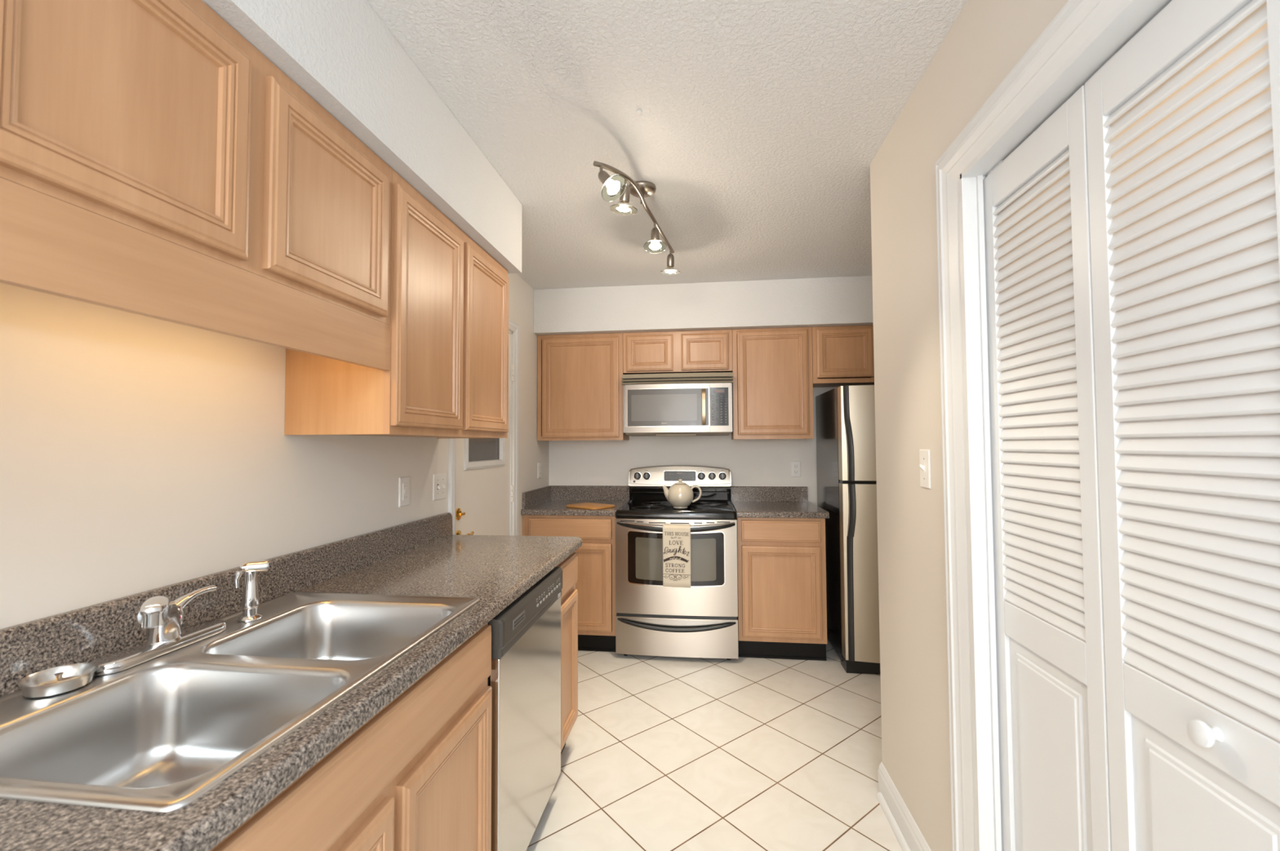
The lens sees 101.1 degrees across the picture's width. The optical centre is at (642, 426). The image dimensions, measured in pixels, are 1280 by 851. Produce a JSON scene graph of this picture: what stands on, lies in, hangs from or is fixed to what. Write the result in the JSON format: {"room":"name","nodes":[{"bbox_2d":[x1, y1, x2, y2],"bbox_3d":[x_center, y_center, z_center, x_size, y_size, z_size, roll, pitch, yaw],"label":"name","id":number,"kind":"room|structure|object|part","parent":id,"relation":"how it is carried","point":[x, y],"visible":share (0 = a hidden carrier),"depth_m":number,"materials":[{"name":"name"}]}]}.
{"room":"kitchen","nodes":[
{"label":"kitchen","id":0,"kind":"room"},
{"bbox_2d":[0,273,548,629],"bbox_3d":[-1.278,0.113,-0.124,0.120,2.438,8.660,-1,-2,7],"label":"wall","id":1,"kind":"structure","parent":0,"point":[139,454],"depth_m":1.16,"materials":[{"name":"white paint"}]},
{"bbox_2d":[0,0,391,370],"bbox_3d":[-0.911,-0.459,1.049,0.341,0.576,0.913,-1,-2,7],"label":"upper cabinet","id":2,"kind":"object","parent":1,"relation":"attached to","point":[155,162],"visible":1,"depth_m":0.89,"materials":[{"name":"brown wood"}]},
{"bbox_3d":[-0.778,-0.520,0.812,0.020,0.393,0.397,-1,-2,7],"label":"door","id":3,"kind":"part","parent":2,"relation":"part of","materials":[{"name":"brown wood"}]},
{"bbox_3d":[-0.725,-0.504,1.254,0.020,0.393,0.399,-1,-2,7],"label":"door","id":4,"kind":"part","parent":2,"relation":"part of","materials":[{"name":"brown wood"}]},
{"bbox_2d":[0,512,453,697],"bbox_3d":[-1.034,0.413,1.294,0.022,0.108,2.352,-1,-2,7],"label":"backsplash","id":5,"kind":"structure","parent":1,"relation":"attached to","point":[87,634],"depth_m":1.21,"materials":[{"name":"stone"}]},
{"bbox_2d":[202,0,521,273],"bbox_3d":[-1.142,-0.978,-0.987,0.370,0.317,6.905,-1,-2,7],"label":"soffit","id":6,"kind":"object","parent":1,"relation":"attached to","point":[340,53],"depth_m":1.39,"materials":[{"name":"white paint"}]},
{"bbox_2d":[284,168,508,438],"bbox_3d":[-0.804,-0.340,1.940,0.341,0.754,0.885,-1,-2,7],"label":"upper cabinet","id":7,"kind":"object","parent":1,"relation":"attached to","point":[447,376],"visible":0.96,"depth_m":1.65,"materials":[{"name":"brown wood"}]},
{"bbox_3d":[-0.672,-0.341,1.691,0.020,0.690,0.411,-1,-2,7],"label":"door","id":8,"kind":"part","parent":7,"relation":"part of","materials":[{"name":"brown wood"}]},
{"bbox_3d":[-0.664,-0.341,1.923,0.019,0.754,0.885,-1,-2,7],"label":"frame","id":9,"kind":"part","parent":7,"relation":"part of","materials":[{"name":"brown wood"}]},
{"bbox_3d":[-0.620,-0.326,2.127,0.020,0.690,0.410,-1,-2,7],"label":"door","id":10,"kind":"part","parent":7,"relation":"part of","materials":[{"name":"brown wood"}]},
{"bbox_2d":[398,476,409,507],"bbox_3d":[-0.947,0.259,2.104,0.008,0.116,0.072,-1,-2,7],"label":"wall outlet","id":11,"kind":"object","parent":1,"relation":"attached to","point":[404,482],"visible":1,"depth_m":2.10,"materials":[{"name":"white plastic"}]},
{"bbox_2d":[402,483,408,500],"bbox_3d":[-0.945,0.259,2.103,0.002,0.068,0.033,-1,-2,7],"label":"receptacle","id":12,"kind":"object","parent":11,"relation":"attached to","point":[405,486],"depth_m":2.10,"materials":[{"name":"white plastic"}]},
{"bbox_2d":[432,473,446,501],"bbox_3d":[-0.909,0.271,2.384,0.018,0.116,0.116,-1,-2,7],"label":"light switch","id":13,"kind":"object","parent":1,"relation":"attached to","point":[439,481],"visible":1,"depth_m":2.38,"materials":[{"name":"white plastic"}]},
{"bbox_2d":[448,318,519,536],"bbox_3d":[-0.848,0.382,2.909,0.020,2.107,0.895,-1,-2,7],"label":"trim","id":14,"kind":"structure","parent":1,"relation":"attached to","point":[513,326],"depth_m":3.31,"materials":[{"name":"white paint"}]},
{"bbox_2d":[455,330,514,535],"bbox_3d":[-0.859,0.414,2.924,0.088,2.045,0.800,-1,-2,7],"label":"door","id":15,"kind":"structure","parent":1,"relation":"in","point":[484,488],"depth_m":2.93,"materials":[{"name":"white paint"}]},
{"bbox_3d":[-0.875,0.541,2.617,0.050,0.062,0.132,-1,-2,7],"label":"lever","id":16,"kind":"part","parent":15,"relation":"part of","materials":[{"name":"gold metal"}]},
{"bbox_3d":[-0.886,-0.146,2.934,0.006,0.675,0.455,-1,-2,7],"label":"glass pane","id":17,"kind":"part","parent":15,"relation":"part of","materials":[{"name":"grey glass"}]},
{"bbox_3d":[-0.882,0.414,2.912,0.046,2.045,0.770,-1,-2,7],"label":"stop moulding","id":18,"kind":"part","parent":15,"relation":"part of","materials":[{"name":"white paint"}]},
{"bbox_2d":[537,462,541,478],"bbox_3d":[-0.744,0.317,3.821,0.007,0.112,0.072,-1,-2,7],"label":"wall outlet","id":19,"kind":"object","parent":1,"relation":"attached to","point":[539,464],"visible":1,"depth_m":3.81,"materials":[{"name":"white plastic"}]},
{"bbox_2d":[366,0,967,289],"bbox_3d":[0.207,-1.150,-0.288,3.300,0.060,8.800,-1,-2,7],"label":"ceiling","id":20,"kind":"structure","parent":0,"point":[760,129],"depth_m":1.77,"materials":[{"name":"white paint"}]},
{"bbox_2d":[593,160,680,275],"bbox_3d":[0.021,-0.919,2.333,0.131,0.216,1.001,-1,-2,18],"label":"track light","id":21,"kind":"object","parent":20,"relation":"attached to","point":[611,187],"visible":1,"depth_m":2.06,"materials":[{"name":"silver metal"}]},
{"bbox_3d":[-0.102,-0.861,1.901,0.045,0.036,0.053,-1,-2,7],"label":"bulb","id":22,"kind":"part","parent":21,"relation":"part of","materials":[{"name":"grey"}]},
{"bbox_3d":[-0.071,-0.835,2.022,0.055,0.009,0.055,-1,-2,7],"label":"bulb","id":23,"kind":"part","parent":21,"relation":"part of","materials":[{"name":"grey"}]},
{"bbox_3d":[0.060,-0.824,2.407,0.055,0.012,0.054,-1,-2,7],"label":"bulb","id":24,"kind":"part","parent":21,"relation":"part of","materials":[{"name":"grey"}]},
{"bbox_2d":[635,110,642,115],"bbox_3d":[-0.010,-1.043,1.752,0.020,0.008,0.020,-1,-2,7],"label":"cap","id":25,"kind":"object","parent":20,"relation":"attached to","point":[638,112],"visible":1,"depth_m":1.75,"materials":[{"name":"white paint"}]},
{"bbox_2d":[548,386,837,506],"bbox_3d":[0.774,0.244,3.940,2.995,2.438,0.100,-1,-2,7],"label":"wall","id":26,"kind":"structure","parent":0,"point":[750,462],"depth_m":3.94,"materials":[{"name":"white paint"}]},
{"bbox_2d":[537,333,629,440],"bbox_3d":[-0.427,-0.278,3.889,0.622,0.760,0.319,-1,-2,7],"label":"upper cabinet","id":27,"kind":"object","parent":26,"relation":"attached to","point":[580,388],"visible":0.96,"depth_m":3.74,"materials":[{"name":"brown wood"}]},
{"bbox_2d":[622,329,732,374],"bbox_3d":[0.260,-0.520,3.815,0.760,0.287,0.319,-1,-2,7],"label":"upper cabinet","id":28,"kind":"object","parent":26,"relation":"attached to","point":[709,351],"visible":0.94,"depth_m":3.67,"materials":[{"name":"brown wood"}]},
{"bbox_3d":[0.052,-0.516,3.689,0.328,0.252,0.020,-1,-2,7],"label":"door","id":29,"kind":"part","parent":28,"relation":"part of","materials":[{"name":"brown wood"}]},
{"bbox_2d":[621,372,733,436],"bbox_3d":[0.255,-0.145,3.746,0.757,0.428,0.432,-1,-2,7],"label":"microwave","id":30,"kind":"object","parent":28,"relation":"attached to","point":[674,404],"visible":1,"depth_m":3.57,"materials":[{"name":"grey metal"}]},
{"bbox_3d":[0.169,-0.125,3.590,0.574,0.330,0.033,-1,-2,8],"label":"door","id":31,"kind":"part","parent":30,"relation":"part of","materials":[{"name":"silver metal"}]},
{"bbox_3d":[0.413,-0.134,3.528,0.026,0.244,0.038,-1,-2,7],"label":"handle","id":32,"kind":"part","parent":30,"relation":"part of","materials":[{"name":"silver metal"}]},
{"bbox_3d":[0.526,-0.128,3.551,0.143,0.330,0.025,0,-2,3],"label":"control panel","id":33,"kind":"part","parent":30,"relation":"part of","materials":[{"name":"silver metal"}]},
{"bbox_3d":[0.433,-0.520,3.644,0.324,0.252,0.020,-1,-2,7],"label":"door","id":34,"kind":"part","parent":28,"relation":"part of","materials":[{"name":"brown wood"}]},
{"bbox_2d":[533,275,873,335],"bbox_3d":[0.671,-0.825,3.750,2.854,0.311,0.372,-1,-2,7],"label":"soffit","id":35,"kind":"object","parent":26,"relation":"attached to","point":[839,301],"depth_m":3.59,"materials":[{"name":"white paint"}]},
{"bbox_2d":[731,486,808,502],"bbox_3d":[0.929,0.491,3.852,0.542,0.108,0.020,-1,-2,7],"label":"backsplash","id":36,"kind":"structure","parent":26,"relation":"attached to","point":[765,494],"depth_m":3.84,"materials":[{"name":"stone"}]},
{"bbox_2d":[731,327,813,439],"bbox_3d":[0.905,-0.290,3.731,0.533,0.759,0.319,-1,-2,7],"label":"upper cabinet","id":37,"kind":"object","parent":26,"relation":"attached to","point":[772,384],"visible":0.98,"depth_m":3.58,"materials":[{"name":"brown wood"}]},
{"bbox_2d":[791,461,800,477],"bbox_3d":[1.120,0.310,3.842,0.070,0.114,0.007,-1,-2,7],"label":"wall outlet","id":38,"kind":"object","parent":26,"relation":"attached to","point":[795,465],"visible":1,"depth_m":3.84,"materials":[{"name":"white plastic"}]},
{"bbox_2d":[793,470,798,474],"bbox_3d":[1.120,0.330,3.839,0.034,0.028,0.002,-1,-2,7],"label":"receptacle","id":39,"kind":"object","parent":38,"relation":"attached to","point":[795,472],"depth_m":3.84,"materials":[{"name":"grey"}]},
{"bbox_2d":[793,464,798,468],"bbox_3d":[1.119,0.290,3.841,0.034,0.028,0.002,-1,-2,7],"label":"receptacle","id":40,"kind":"object","parent":38,"relation":"attached to","point":[795,466],"depth_m":3.84,"materials":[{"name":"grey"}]},
{"bbox_2d":[812,324,874,387],"bbox_3d":[1.562,-0.483,3.659,0.788,0.385,0.319,-1,-2,7],"label":"upper cabinet","id":41,"kind":"object","parent":26,"relation":"attached to","point":[843,355],"visible":0.47,"depth_m":3.54,"materials":[{"name":"brown wood"}]},
{"bbox_2d":[526,639,902,850],"bbox_3d":[0.220,1.347,-0.374,3.300,0.060,8.800,-1,-2,7],"label":"floor","id":42,"kind":"structure","parent":0,"point":[660,753],"depth_m":2.24,"materials":[{"name":"tile"}]},
{"bbox_2d":[210,622,492,850],"bbox_3d":[-0.759,0.930,0.983,0.632,0.876,0.910,-1,-2,7],"label":"base cabinet","id":43,"kind":"object","parent":42,"relation":"on","point":[416,776],"visible":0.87,"depth_m":1.00,"materials":[{"name":"brown wood"}]},
{"bbox_2d":[0,512,582,850],"bbox_3d":[-0.725,0.429,1.263,0.642,0.146,2.365,-1,-2,7],"label":"countertop","id":44,"kind":"structure","parent":43,"relation":"on","point":[424,557],"depth_m":1.03,"materials":[{"name":"stone"}]},
{"bbox_2d":[90,585,226,675],"bbox_3d":[-0.960,0.382,1.036,0.152,0.141,0.324,0,-2,-21],"label":"faucet","id":45,"kind":"object","parent":44,"relation":"on","point":[162,617],"visible":0.99,"depth_m":1.03,"materials":[{"name":"silver metal"}]},
{"bbox_3d":[-0.976,0.445,1.076,0.062,0.020,0.256,-1,-2,7],"label":"plate","id":46,"kind":"part","parent":45,"relation":"part of","materials":[{"name":"silver metal"}]},
{"bbox_3d":[-0.917,0.372,1.004,0.055,0.124,0.239,1,-3,-38],"label":"spout","id":47,"kind":"part","parent":45,"relation":"part of","materials":[{"name":"silver metal"}]},
{"bbox_3d":[-0.972,0.387,1.119,0.051,0.070,0.122,-1,-2,7],"label":"lever handle","id":48,"kind":"part","parent":45,"relation":"part of","materials":[{"name":"silver metal"}]},
{"bbox_2d":[0,591,480,812],"bbox_3d":[-0.757,0.547,1.043,0.560,0.194,0.837,-1,-2,7],"label":"sink","id":49,"kind":"object","parent":44,"relation":"in","point":[158,734],"visible":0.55,"depth_m":0.98,"materials":[{"name":"grey metal"}]},
{"bbox_2d":[17,662,97,697],"bbox_3d":[-1.002,0.436,0.905,0.093,0.025,0.093,-1,-2,7],"label":"strainer","id":50,"kind":"object","parent":49,"relation":"on","point":[60,680],"visible":1,"depth_m":0.90,"materials":[{"name":"silver metal"}]},
{"bbox_3d":[-1.002,0.434,0.905,0.046,0.021,0.044,-1,-2,7],"label":"post","id":51,"kind":"part","parent":50,"relation":"part of","materials":[{"name":"silver metal"}]},
{"bbox_2d":[233,560,269,622],"bbox_3d":[-0.935,0.392,1.268,0.062,0.138,0.056,-1,-2,7],"label":"sprayer","id":52,"kind":"object","parent":49,"relation":"on","point":[251,597],"visible":1,"depth_m":1.25,"materials":[{"name":"silver metal"}]},
{"bbox_3d":[-0.480,0.950,0.736,0.020,0.567,0.432,-1,-2,7],"label":"door","id":53,"kind":"part","parent":43,"relation":"part of","materials":[{"name":"brown wood"}]},
{"bbox_3d":[-0.427,0.966,1.184,0.020,0.567,0.413,-1,-2,7],"label":"door","id":54,"kind":"part","parent":43,"relation":"part of","materials":[{"name":"brown wood"}]},
{"bbox_2d":[487,566,562,850],"bbox_3d":[-0.633,0.959,1.738,0.606,0.870,0.616,-1,-2,7],"label":"dishwasher","id":55,"kind":"object","parent":42,"relation":"on","point":[524,680],"visible":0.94,"depth_m":1.60,"materials":[{"name":"silver metal"}]},
{"bbox_3d":[-0.356,0.580,1.718,0.038,0.108,0.616,-1,-2,7],"label":"control panel","id":56,"kind":"part","parent":55,"relation":"part of","materials":[{"name":"grey plastic"}]},
{"bbox_2d":[556,551,577,754],"bbox_3d":[-0.612,0.973,2.222,0.632,0.876,0.336,-1,-2,7],"label":"base cabinet","id":57,"kind":"object","parent":42,"relation":"on","point":[569,597],"visible":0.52,"depth_m":2.21,"materials":[{"name":"brown wood"}]},
{"bbox_3d":[-0.328,0.918,2.191,0.019,0.771,0.336,-1,-2,7],"label":"frame","id":58,"kind":"part","parent":57,"relation":"part of","materials":[{"name":"brown wood"}]},
{"bbox_3d":[-0.310,0.621,2.198,0.020,0.131,0.291,-1,-2,7],"label":"drawer","id":59,"kind":"part","parent":57,"relation":"part of","materials":[{"name":"brown wood"}]},
{"bbox_3d":[-0.308,0.995,2.185,0.020,0.557,0.291,-1,-2,7],"label":"door","id":60,"kind":"part","parent":57,"relation":"part of","materials":[{"name":"brown wood"}]},
{"bbox_2d":[522,515,616,652],"bbox_3d":[-0.440,1.023,3.696,0.625,0.876,0.617,-1,-2,7],"label":"base cabinet","id":61,"kind":"object","parent":42,"relation":"on","point":[595,585],"depth_m":3.39,"materials":[{"name":"brown wood"}]},
{"bbox_3d":[-0.775,0.961,3.457,0.017,0.764,0.019,-1,-2,7],"label":"filler strip","id":62,"kind":"part","parent":61,"relation":"part of","materials":[{"name":"brown wood"}]},
{"bbox_3d":[-0.469,0.661,3.411,0.546,0.131,0.020,-1,-2,7],"label":"drawer","id":63,"kind":"part","parent":61,"relation":"part of","materials":[{"name":"brown wood"}]},
{"bbox_2d":[520,485,629,516],"bbox_3d":[-0.441,0.513,3.709,0.628,0.146,0.624,-1,-2,7],"label":"countertop","id":64,"kind":"structure","parent":61,"relation":"on","point":[549,500],"depth_m":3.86,"materials":[{"name":"stone"}]},
{"bbox_2d":[566,502,614,510],"bbox_3d":[-0.348,0.534,3.548,0.284,0.014,0.210,-2,-3,39],"label":"cutting board","id":65,"kind":"object","parent":64,"relation":"on","point":[592,506],"visible":1,"depth_m":3.51,"materials":[{"name":"brown wood"}]},
{"bbox_3d":[-0.467,1.033,3.398,0.546,0.560,0.020,-1,-2,7],"label":"door","id":66,"kind":"part","parent":61,"relation":"part of","materials":[{"name":"brown wood"}]},
{"bbox_2d":[615,465,737,660],"bbox_3d":[0.242,0.863,3.555,0.755,1.180,0.718,-1,-2,7],"label":"electric range","id":67,"kind":"object","parent":42,"relation":"on","point":[652,619],"visible":0.94,"depth_m":3.26,"materials":[{"name":"grey metal"}]},
{"bbox_3d":[-0.034,0.361,3.869,0.052,0.052,0.022,-1,-2,7],"label":"knob","id":68,"kind":"part","parent":67,"relation":"part of","materials":[{"name":"black plastic"}]},
{"bbox_3d":[0.034,0.360,3.861,0.052,0.052,0.022,-1,-2,7],"label":"knob","id":69,"kind":"part","parent":67,"relation":"part of","materials":[{"name":"black plastic"}]},
{"bbox_3d":[0.206,0.817,3.256,0.606,0.344,0.013,-1,-2,7],"label":"window trim","id":70,"kind":"part","parent":67,"relation":"part of","materials":[{"name":"black"}]},
{"bbox_3d":[0.202,0.619,3.239,0.732,0.058,0.065,-1,-2,7],"label":"handle","id":71,"kind":"part","parent":67,"relation":"part of","materials":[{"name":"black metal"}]},
{"bbox_2d":[615,500,737,519],"bbox_3d":[0.239,0.556,3.558,0.755,0.050,0.608,-1,-2,7],"label":"cooktop","id":72,"kind":"object","parent":67,"relation":"in","point":[633,509],"depth_m":3.30,"materials":[{"name":"black glass"}]},
{"bbox_2d":[662,524,690,588],"bbox_3d":[0.211,0.788,3.216,0.172,0.375,0.063,-1,-2,7],"label":"dish towel","id":73,"kind":"object","parent":67,"relation":"hanging from","point":[676,538],"visible":1,"depth_m":3.19,"materials":[{"name":"beige fabric"}]},
{"bbox_3d":[0.210,1.297,3.255,0.753,0.232,0.042,-1,-2,7],"label":"storage drawer","id":74,"kind":"part","parent":67,"relation":"part of","materials":[{"name":"silver metal"}]},
{"bbox_3d":[0.206,1.222,3.226,0.729,0.065,0.045,-1,-2,7],"label":"handle","id":75,"kind":"part","parent":67,"relation":"part of","materials":[{"name":"black plastic"}]},
{"bbox_3d":[0.208,0.868,3.270,0.753,0.586,0.042,-1,-2,7],"label":"oven door","id":76,"kind":"part","parent":67,"relation":"part of","materials":[{"name":"silver metal"}]},
{"bbox_2d":[662,479,702,509],"bbox_3d":[0.260,0.435,3.430,0.183,0.188,0.195,1,-3,-41],"label":"teapot","id":77,"kind":"object","parent":67,"relation":"on","point":[680,495],"visible":1,"depth_m":3.38,"materials":[{"name":"beige ceramic"}]},
{"bbox_3d":[0.175,0.438,3.441,0.086,0.110,0.065,-1,-2,7],"label":"spout","id":78,"kind":"part","parent":77,"relation":"part of","materials":[{"name":"beige ceramic"}]},
{"bbox_3d":[0.249,0.357,3.434,0.075,0.032,0.075,-1,-2,7],"label":"lid","id":79,"kind":"part","parent":77,"relation":"part of","materials":[{"name":"beige ceramic"}]},
{"bbox_2d":[667,484,693,509],"bbox_3d":[0.250,0.452,3.431,0.171,0.154,0.171,-1,-2,7],"label":"pot","id":80,"kind":"object","parent":77,"relation":"on","point":[680,496],"depth_m":3.37,"materials":[{"name":"beige ceramic"}]},
{"bbox_3d":[0.351,0.438,3.420,0.073,0.115,0.020,-1,-2,7],"label":"handle","id":81,"kind":"part","parent":77,"relation":"part of","materials":[{"name":"beige ceramic"}]},
{"bbox_3d":[0.429,0.357,3.814,0.052,0.052,0.022,-1,-2,7],"label":"knob","id":82,"kind":"part","parent":67,"relation":"part of","materials":[{"name":"black plastic"}]},
{"bbox_3d":[0.504,0.356,3.805,0.052,0.052,0.022,-1,-2,7],"label":"knob","id":83,"kind":"part","parent":67,"relation":"part of","materials":[{"name":"black plastic"}]},
{"bbox_3d":[0.578,0.355,3.797,0.052,0.052,0.022,-1,-2,7],"label":"knob","id":84,"kind":"part","parent":67,"relation":"part of","materials":[{"name":"black plastic"}]},
{"bbox_2d":[736,517,826,661],"bbox_3d":[0.895,1.011,3.537,0.532,0.876,0.617,-1,-2,7],"label":"base cabinet","id":85,"kind":"object","parent":42,"relation":"on","point":[781,562],"visible":0.88,"depth_m":3.25,"materials":[{"name":"brown wood"}]},
{"bbox_2d":[731,486,829,518],"bbox_3d":[0.899,0.500,3.551,0.554,0.146,0.624,-1,-2,7],"label":"countertop","id":86,"kind":"structure","parent":85,"relation":"on","point":[758,502],"depth_m":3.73,"materials":[{"name":"stone"}]},
{"bbox_3d":[0.856,0.646,3.254,0.478,0.130,0.020,-1,-2,7],"label":"drawer","id":87,"kind":"part","parent":85,"relation":"part of","materials":[{"name":"brown wood"}]},
{"bbox_3d":[0.858,1.019,3.241,0.478,0.560,0.020,-1,-2,7],"label":"door","id":88,"kind":"part","parent":85,"relation":"part of","materials":[{"name":"brown wood"}]},
{"bbox_2d":[815,385,879,675],"bbox_3d":[1.593,0.594,3.367,0.760,1.690,0.760,-1,-2,7],"label":"refrigerator","id":89,"kind":"object","parent":42,"relation":"on","point":[846,438],"visible":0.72,"depth_m":3.07,"materials":[{"name":"silver metal"}]},
{"bbox_3d":[1.205,0.037,3.072,0.046,0.556,0.045,-1,-2,7],"label":"handle","id":90,"kind":"part","parent":89,"relation":"part of","materials":[{"name":"black plastic"}]},
{"bbox_3d":[1.212,0.843,3.043,0.048,1.018,0.045,-1,-2,7],"label":"handle","id":91,"kind":"part","parent":89,"relation":"part of","materials":[{"name":"black plastic"}]},
{"bbox_3d":[1.553,0.035,3.078,0.760,0.556,0.119,-1,-2,7],"label":"freezer door","id":92,"kind":"part","parent":89,"relation":"part of","materials":[{"name":"silver metal"}]},
{"bbox_3d":[1.558,0.842,3.050,0.760,1.018,0.119,-1,-2,7],"label":"fridge door","id":93,"kind":"part","parent":89,"relation":"part of","materials":[{"name":"silver metal"}]},
{"bbox_2d":[870,0,1068,850],"bbox_3d":[1.009,0.059,-1.356,0.998,2.438,6.750,-1,-2,7],"label":"wall","id":94,"kind":"structure","parent":0,"point":[987,39],"depth_m":1.65,"materials":[{"name":"beige paint"}]},
{"bbox_2d":[876,762,931,850],"bbox_3d":[0.874,1.330,1.710,0.015,0.112,0.620,-1,-2,7],"label":"baseboard","id":95,"kind":"structure","parent":94,"relation":"attached to","point":[910,831],"depth_m":1.79,"materials":[{"name":"white paint"}]},
{"bbox_2d":[919,449,931,488],"bbox_3d":[0.847,0.127,1.591,0.018,0.116,0.070,-1,-2,7],"label":"light switch","id":96,"kind":"object","parent":94,"relation":"attached to","point":[924,455],"visible":1,"depth_m":1.58,"materials":[{"name":"white plastic"}]},
{"bbox_2d":[934,0,1122,850],"bbox_3d":[0.730,0.291,0.597,0.024,2.112,1.683,-1,-2,7],"label":"trim","id":97,"kind":"structure","parent":94,"relation":"attached to","point":[1077,20],"depth_m":1.35,"materials":[{"name":"white paint"}]},
{"bbox_2d":[957,0,1172,850],"bbox_3d":[0.790,0.335,0.579,0.127,2.022,1.469,-1,-2,7],"label":"trim","id":98,"kind":"structure","parent":94,"relation":"attached to","point":[1129,17],"depth_m":1.29,"materials":[{"name":"white paint"}]},
{"bbox_2d":[982,0,1279,850],"bbox_3d":[0.778,0.342,0.583,0.054,1.988,1.429,-1,-2,7],"label":"door","id":99,"kind":"structure","parent":94,"relation":"in","point":[1132,237],"depth_m":0.85,"materials":[{"name":"white paint"}]},
{"bbox_3d":[0.854,0.362,1.114,0.028,1.984,0.355,-1,-2,7],"label":"panel","id":100,"kind":"part","parent":99,"relation":"part of","materials":[{"name":"white paint"}]},
{"bbox_3d":[0.850,0.850,1.098,0.006,0.728,0.271,-1,-2,7],"label":"raised panel","id":101,"kind":"part","parent":99,"relation":"part of","materials":[{"name":"white paint"}]},
{"bbox_3d":[0.812,0.350,0.759,0.028,1.984,0.355,-1,-2,7],"label":"panel","id":102,"kind":"part","parent":99,"relation":"part of","materials":[{"name":"white paint"}]},
{"bbox_3d":[0.808,0.838,0.743,0.006,0.728,0.271,-1,-2,7],"label":"raised panel","id":103,"kind":"part","parent":99,"relation":"part of","materials":[{"name":"white paint"}]},
{"bbox_3d":[0.782,0.426,0.731,0.026,0.035,0.035,-1,-2,7],"label":"knob","id":104,"kind":"part","parent":99,"relation":"part of","materials":[{"name":"white paint"}]}
]}

